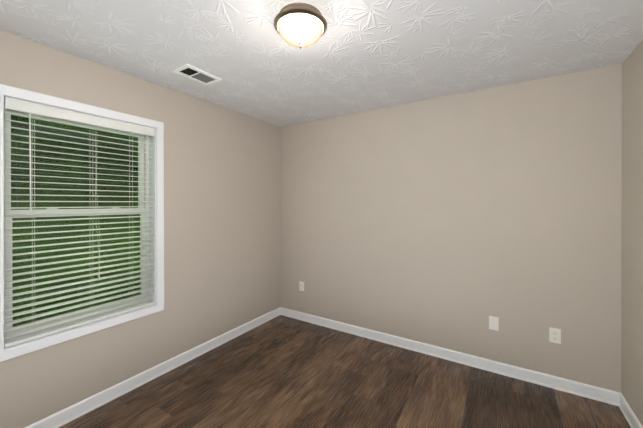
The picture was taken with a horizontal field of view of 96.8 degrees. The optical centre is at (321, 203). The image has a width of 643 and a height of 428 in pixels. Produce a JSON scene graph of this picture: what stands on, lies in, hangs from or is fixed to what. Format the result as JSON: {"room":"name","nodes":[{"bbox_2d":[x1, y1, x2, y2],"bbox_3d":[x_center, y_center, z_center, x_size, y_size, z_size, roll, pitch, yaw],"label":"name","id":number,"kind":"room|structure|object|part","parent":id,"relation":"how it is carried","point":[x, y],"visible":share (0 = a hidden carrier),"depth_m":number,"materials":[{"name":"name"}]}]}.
{"room":"empty bedroom","nodes":[
{"label":"empty bedroom","id":0,"kind":"room"},
{"bbox_2d":[0,30,279,427],"bbox_3d":[-1.535,0.227,2.334,0.220,2.440,3.400,0,0,32],"label":"wall","id":1,"kind":"structure","parent":0,"point":[221,220],"depth_m":2.56,"materials":[{"name":"beige paint"}]},
{"bbox_2d":[0,84,163,361],"bbox_3d":[-1.676,0.112,2.054,0.198,1.586,0.977,0,0,32],"label":"window","id":2,"kind":"structure","parent":1,"relation":"in","point":[19,93],"depth_m":1.96,"materials":[{"name":"white"}]},
{"bbox_3d":[-1.723,0.112,2.084,0.070,1.426,0.811,0,0,32],"label":"window sashes","id":3,"kind":"part","parent":2,"relation":"part of","materials":[{"name":"white plastic"}]},
{"bbox_3d":[-1.727,0.108,2.086,0.036,1.337,0.755,0,0,32],"label":"glass","id":4,"kind":"part","parent":2,"relation":"part of","materials":[{"name":"clear glass"}]},
{"bbox_3d":[-1.636,0.832,2.030,0.052,0.018,0.843,0,0,32],"label":"window blind bottom rail","id":5,"kind":"part","parent":2,"relation":"part of","materials":[{"name":"white plastic"}]},
{"bbox_2d":[4,95,155,349],"bbox_3d":[-1.652,0.112,2.039,0.105,1.494,0.879,0,0,32],"label":"liner","id":6,"kind":"object","parent":2,"relation":"attached to","point":[152,167],"visible":0.46,"depth_m":2.38,"materials":[{"name":"white wood"}]},
{"bbox_2d":[4,96,154,136],"bbox_3d":[-1.630,-0.586,2.025,0.050,0.070,0.843,0,0,32],"label":"blind headrail","id":7,"kind":"object","parent":6,"relation":"attached to","point":[37,108],"visible":1,"depth_m":1.92,"materials":[{"name":"white plastic"}]},
{"bbox_2d":[29,113,31,213],"bbox_3d":[-1.781,-0.247,1.745,0.012,0.623,0.011,0,0,32],"label":"blind wand","id":8,"kind":"object","parent":7,"relation":"hanging from","point":[30,156],"visible":1,"depth_m":1.74,"materials":[{"name":"white plastic"}]},
{"bbox_2d":[32,114,34,333],"bbox_3d":[-1.794,0.123,1.778,0.050,1.401,0.002,0,0,32],"label":"blind cord","id":9,"kind":"object","parent":7,"relation":"hanging from","point":[34,114],"depth_m":1.76,"materials":[{"name":"white fabric"}]},
{"bbox_2d":[90,125,99,280],"bbox_3d":[-1.621,0.123,2.030,0.070,1.401,0.033,0,0,-7],"label":"blind cord","id":10,"kind":"object","parent":7,"relation":"hanging from","point":[95,203],"depth_m":2.03,"materials":[{"name":"white fabric"}]},
{"bbox_2d":[129,132,132,226],"bbox_3d":[-1.499,0.122,2.247,0.050,1.401,0.002,0,0,32],"label":"blind cord","id":11,"kind":"object","parent":7,"relation":"hanging from","point":[129,132],"depth_m":2.26,"materials":[{"name":"white fabric"}]},
{"bbox_2d":[25,307,280,427],"bbox_3d":[-1.434,1.400,2.272,0.017,0.094,3.400,0,0,32],"label":"baseboard","id":12,"kind":"structure","parent":1,"relation":"attached to","point":[75,411],"depth_m":2.26,"materials":[{"name":"white wood"}]},
{"bbox_2d":[0,0,642,126],"bbox_3d":[-0.103,-1.052,1.433,3.600,0.120,3.840,0,0,32],"label":"ceiling","id":13,"kind":"structure","parent":0,"point":[361,55],"depth_m":1.78,"materials":[{"name":"paint"}]},
{"bbox_2d":[172,64,221,84],"bbox_3d":[-0.957,-0.986,2.208,0.189,0.014,0.298,0,0,32],"label":"ceiling vent","id":14,"kind":"object","parent":13,"relation":"in","point":[195,74],"visible":1,"depth_m":2.19,"materials":[{"name":"white metal"}]},
{"bbox_2d":[274,3,326,48],"bbox_3d":[-0.112,-0.908,1.524,0.283,0.169,0.283,0,0,32],"label":"flush-mount light","id":15,"kind":"object","parent":13,"relation":"attached to","point":[301,25],"visible":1,"depth_m":1.45,"materials":[{"name":"white glass"}]},
{"bbox_3d":[-0.112,-0.894,1.524,0.239,0.085,0.239,0,0,32],"label":"lamp shade","id":16,"kind":"part","parent":15,"relation":"part of","materials":[{"name":"white glass"}]},
{"bbox_2d":[59,315,630,427],"bbox_3d":[-0.103,1.508,1.436,3.600,0.120,3.840,0,0,32],"label":"floor","id":17,"kind":"structure","parent":0,"point":[280,371],"depth_m":2.16,"materials":[{"name":"wood"}]},
{"bbox_2d":[280,64,621,392],"bbox_3d":[0.859,0.226,2.968,3.600,2.440,0.220,0,0,32],"label":"wall","id":18,"kind":"structure","parent":0,"point":[453,222],"depth_m":2.53,"materials":[{"name":"beige paint"}]},
{"bbox_2d":[299,281,303,290],"bbox_3d":[-0.245,1.027,3.527,0.070,0.114,0.007,0,0,32],"label":"electrical outlet","id":19,"kind":"object","parent":18,"relation":"attached to","point":[301,285],"visible":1,"depth_m":3.53,"materials":[{"name":"white plastic"}]},
{"bbox_2d":[280,307,618,405],"bbox_3d":[0.796,1.399,2.869,3.134,0.094,0.017,0,0,32],"label":"baseboard","id":20,"kind":"structure","parent":18,"relation":"attached to","point":[611,397],"depth_m":2.52,"materials":[{"name":"white wood"}]},
{"bbox_2d":[489,316,498,330],"bbox_3d":[1.477,1.030,2.447,0.070,0.114,0.007,0,0,32],"label":"blank cover plate","id":21,"kind":"object","parent":18,"relation":"attached to","point":[493,323],"visible":1,"depth_m":2.44,"materials":[{"name":"white plastic"}]},
{"bbox_2d":[549,327,560,343],"bbox_3d":[1.824,1.035,2.228,0.070,0.114,0.007,0,0,32],"label":"electrical outlet","id":22,"kind":"object","parent":18,"relation":"attached to","point":[554,335],"visible":1,"depth_m":2.23,"materials":[{"name":"white plastic"}]},
{"bbox_2d":[621,40,642,425],"bbox_3d":[1.328,0.229,0.536,0.220,2.440,3.400,0,0,32],"label":"wall","id":23,"kind":"structure","parent":0,"point":[632,255],"depth_m":1.86,"materials":[{"name":"beige paint"}]},
{"bbox_2d":[619,393,642,427],"bbox_3d":[1.227,1.402,0.601,0.017,0.094,3.400,0,0,32],"label":"baseboard","id":24,"kind":"structure","parent":23,"relation":"attached to","point":[629,415],"depth_m":1.89,"materials":[{"name":"white wood"}]},
{"label":"outside","id":25,"kind":"structure","parent":0,"visible":0},
{"bbox_2d":[11,115,139,326],"bbox_3d":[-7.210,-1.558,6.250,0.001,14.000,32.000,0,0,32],"label":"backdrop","id":26,"kind":"structure","parent":25,"point":[69,174],"depth_m":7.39,"materials":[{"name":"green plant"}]}
]}

